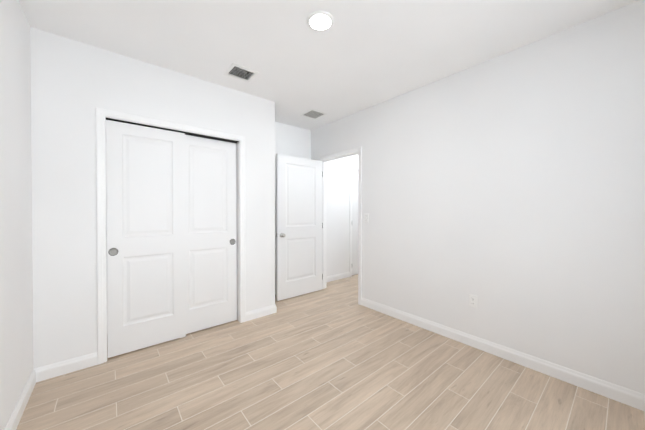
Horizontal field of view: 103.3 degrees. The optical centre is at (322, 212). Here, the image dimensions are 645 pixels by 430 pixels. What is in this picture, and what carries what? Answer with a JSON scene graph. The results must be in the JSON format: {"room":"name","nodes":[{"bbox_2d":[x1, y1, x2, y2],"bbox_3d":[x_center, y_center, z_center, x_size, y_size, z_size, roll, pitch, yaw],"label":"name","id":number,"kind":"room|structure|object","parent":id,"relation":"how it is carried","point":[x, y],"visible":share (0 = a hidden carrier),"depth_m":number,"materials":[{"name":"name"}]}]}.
{"room":"empty bedroom","nodes":[
{"label":"empty bedroom","id":0,"kind":"room"},
{"bbox_2d":[0,0,33,429],"bbox_3d":[-1.262,-0.042,0.746,0.115,2.590,4.230,0,1,-40],"label":"wall","id":1,"kind":"structure","parent":0,"point":[16,316],"depth_m":1.52,"materials":[{"name":"paint"}]},
{"bbox_2d":[5,368,40,429],"bbox_3d":[-1.020,1.205,0.568,0.014,0.100,3.400,0,1,-40],"label":"baseboard","id":2,"kind":"structure","parent":1,"relation":"attached to","point":[35,377],"depth_m":1.61,"materials":[{"name":"white paint"}]},
{"bbox_2d":[30,27,274,368],"bbox_3d":[-1.387,-0.057,2.542,1.997,2.590,0.115,0,1,-40],"label":"wall","id":3,"kind":"structure","parent":0,"point":[74,84],"depth_m":2.04,"materials":[{"name":"paint"}]},
{"bbox_2d":[39,352,97,380],"bbox_3d":[-1.964,1.193,1.986,0.324,0.100,0.014,0,1,-40],"label":"baseboard","id":4,"kind":"structure","parent":3,"relation":"attached to","point":[89,360],"depth_m":1.98,"materials":[{"name":"white paint"}]},
{"bbox_2d":[106,120,185,357],"bbox_3d":[-1.599,0.224,2.351,0.595,2.012,0.038,0,1,-40],"label":"closet door","id":5,"kind":"structure","parent":3,"relation":"in","point":[145,203],"depth_m":2.32,"materials":[{"name":"paint"}]},
{"bbox_2d":[96,107,245,364],"bbox_3d":[-1.357,0.190,2.482,1.262,2.097,0.018,0,1,-40],"label":"trim","id":6,"kind":"structure","parent":3,"relation":"attached to","point":[101,113],"depth_m":2.11,"materials":[{"name":"white paint"}]},
{"bbox_2d":[105,116,239,340],"bbox_3d":[-1.399,0.211,2.534,1.176,2.054,0.115,0,1,-40],"label":"door frame","id":7,"kind":"structure","parent":3,"relation":"attached to","point":[237,142],"depth_m":2.85,"materials":[{"name":"white paint"}]},
{"bbox_2d":[185,135,236,333],"bbox_3d":[-1.216,0.222,2.725,0.595,2.010,0.038,0,1,-40],"label":"closet door","id":8,"kind":"structure","parent":3,"relation":"in","point":[211,232],"depth_m":2.72,"materials":[{"name":"paint"}]},
{"bbox_2d":[246,304,276,320],"bbox_3d":[-0.734,1.184,3.014,0.370,0.100,0.014,0,1,-40],"label":"baseboard","id":9,"kind":"structure","parent":3,"relation":"attached to","point":[272,309],"depth_m":3.02,"materials":[{"name":"white paint"}]},
{"bbox_2d":[106,122,357,287],"bbox_3d":[-0.636,-0.072,4.399,5.532,2.590,0.800,0,1,-40],"label":"wall","id":10,"kind":"structure","parent":0,"point":[290,140],"depth_m":4.57,"materials":[{"name":"paint"}]},
{"bbox_2d":[327,272,349,281],"bbox_3d":[0.210,1.171,4.586,0.802,0.100,0.014,0,1,-40],"label":"baseboard","id":11,"kind":"structure","parent":10,"relation":"attached to","point":[347,274],"depth_m":4.65,"materials":[{"name":"white paint"}]},
{"bbox_2d":[349,166,357,276],"bbox_3d":[0.854,0.162,5.114,0.882,2.111,0.018,0,1,-40],"label":"door frame","id":12,"kind":"structure","parent":10,"relation":"attached to","point":[350,215],"depth_m":4.84,"materials":[{"name":"white paint"}]},
{"bbox_2d":[352,170,357,274],"bbox_3d":[0.832,0.190,5.136,0.760,2.030,0.171,0,1,-40],"label":"hall door","id":13,"kind":"structure","parent":10,"relation":"in","point":[354,222],"depth_m":4.94,"materials":[{"name":"paint"}]},
{"bbox_2d":[19,0,638,129],"bbox_3d":[0.635,-1.424,2.778,5.817,0.140,5.100,0,1,-40],"label":"ceiling","id":14,"kind":"structure","parent":0,"point":[358,55],"depth_m":1.96,"materials":[{"name":"paint"}]},
{"bbox_2d":[224,63,258,82],"bbox_3d":[-0.787,-1.381,2.471,0.255,0.079,0.255,0,1,-40],"label":"ceiling vent","id":15,"kind":"object","parent":14,"relation":"in","point":[241,73],"visible":0.9,"depth_m":2.51,"materials":[{"name":"white metal"}]},
{"bbox_2d":[300,109,326,118],"bbox_3d":[-0.123,-1.367,3.527,0.275,0.026,0.285,0,1,-40],"label":"ceiling vent","id":16,"kind":"object","parent":14,"relation":"in","point":[313,114],"visible":0.98,"depth_m":3.52,"materials":[{"name":"white metal"}]},
{"bbox_2d":[307,11,333,30],"bbox_3d":[-0.014,-1.340,1.792,0.190,0.012,0.190,0,1,-40],"label":"recessed light","id":17,"kind":"object","parent":14,"relation":"in","point":[320,20],"visible":1,"depth_m":1.78,"materials":[{"name":"white plastic"}]},
{"bbox_2d":[16,274,644,429],"bbox_3d":[0.635,1.286,2.801,5.817,0.100,5.100,0,1,-40],"label":"floor","id":18,"kind":"structure","parent":0,"point":[334,355],"depth_m":1.83,"materials":[{"name":"beige tile"}]},
{"bbox_2d":[311,0,644,394],"bbox_3d":[1.174,-0.058,2.709,0.115,2.590,4.115,0,1,-40],"label":"wall","id":19,"kind":"structure","parent":0,"point":[507,189],"depth_m":2.06,"materials":[{"name":"paint"}]},
{"bbox_2d":[276,154,321,300],"bbox_3d":[-0.325,0.204,3.772,0.806,2.025,0.171,0,1,-40],"label":"entry door","id":20,"kind":"structure","parent":19,"relation":"in","point":[298,226],"depth_m":3.73,"materials":[{"name":"paint"}]},
{"bbox_2d":[318,146,361,304],"bbox_3d":[0.274,0.172,3.787,0.151,2.111,0.922,0,1,-40],"label":"door frame","id":21,"kind":"structure","parent":19,"relation":"attached to","point":[353,150],"depth_m":3.72,"materials":[{"name":"white paint"}]},
{"bbox_2d":[469,294,476,307],"bbox_3d":[1.392,0.820,2.358,0.009,0.115,0.070,0,1,-40],"label":"electrical outlet","id":22,"kind":"object","parent":19,"relation":"attached to","point":[473,301],"visible":1,"depth_m":2.36,"materials":[{"name":"white plastic"}]},
{"bbox_2d":[361,298,644,410],"bbox_3d":[1.434,1.190,2.307,0.014,0.100,2.857,0,1,-40],"label":"baseboard","id":23,"kind":"structure","parent":19,"relation":"attached to","point":[629,397],"depth_m":2.05,"materials":[{"name":"white paint"}]}
]}

